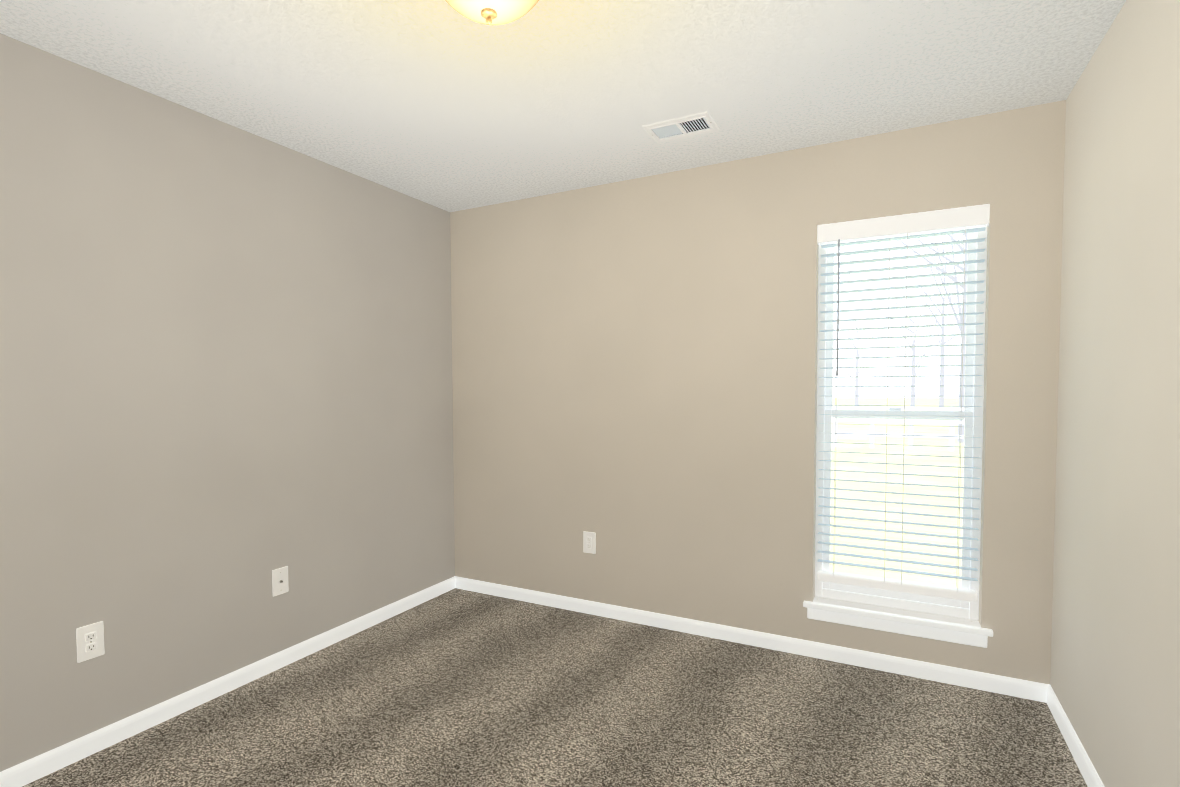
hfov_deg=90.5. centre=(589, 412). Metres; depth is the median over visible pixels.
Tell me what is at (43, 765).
baseboard
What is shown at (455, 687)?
floor
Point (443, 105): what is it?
ceiling
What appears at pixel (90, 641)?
electrical outlet
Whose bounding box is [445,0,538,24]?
lamp fixture
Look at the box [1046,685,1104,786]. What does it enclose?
baseboard
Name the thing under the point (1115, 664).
wall
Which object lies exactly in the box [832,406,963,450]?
fence
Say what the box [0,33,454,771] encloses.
wall
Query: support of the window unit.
in the wall at (634, 372)
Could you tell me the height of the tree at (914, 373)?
12.324 m
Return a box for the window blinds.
[817,204,989,602]
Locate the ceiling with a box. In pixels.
[0,0,1125,211]
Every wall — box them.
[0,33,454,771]
[450,100,1065,684]
[1050,0,1179,786]
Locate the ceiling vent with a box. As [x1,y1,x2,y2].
[642,111,719,142]
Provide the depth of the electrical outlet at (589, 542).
3.37 m
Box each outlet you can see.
[76,621,104,662]
[272,566,288,596]
[583,531,595,553]
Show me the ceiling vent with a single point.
(665, 130)
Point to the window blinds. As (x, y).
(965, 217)
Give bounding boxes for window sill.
[803,597,992,647]
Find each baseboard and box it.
[0,576,454,786]
[455,576,1048,702]
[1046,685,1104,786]
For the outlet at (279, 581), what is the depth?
2.74 m
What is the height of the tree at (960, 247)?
8.998 m
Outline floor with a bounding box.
[22,588,1087,786]
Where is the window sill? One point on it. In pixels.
(972, 633)
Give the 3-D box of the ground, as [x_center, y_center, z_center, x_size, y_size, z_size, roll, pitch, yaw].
[26.714,-0.505,57.352,120.000,0.200,119.560,1,3,27]
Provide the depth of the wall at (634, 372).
3.01 m
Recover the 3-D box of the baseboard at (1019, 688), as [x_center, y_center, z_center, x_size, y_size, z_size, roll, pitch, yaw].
[0.502,1.139,3.128,3.138,0.073,0.013,1,3,27]
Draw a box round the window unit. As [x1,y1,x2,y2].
[815,225,986,619]
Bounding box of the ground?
[830,397,963,587]
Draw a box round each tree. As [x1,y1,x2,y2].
[833,236,964,410]
[845,229,967,442]

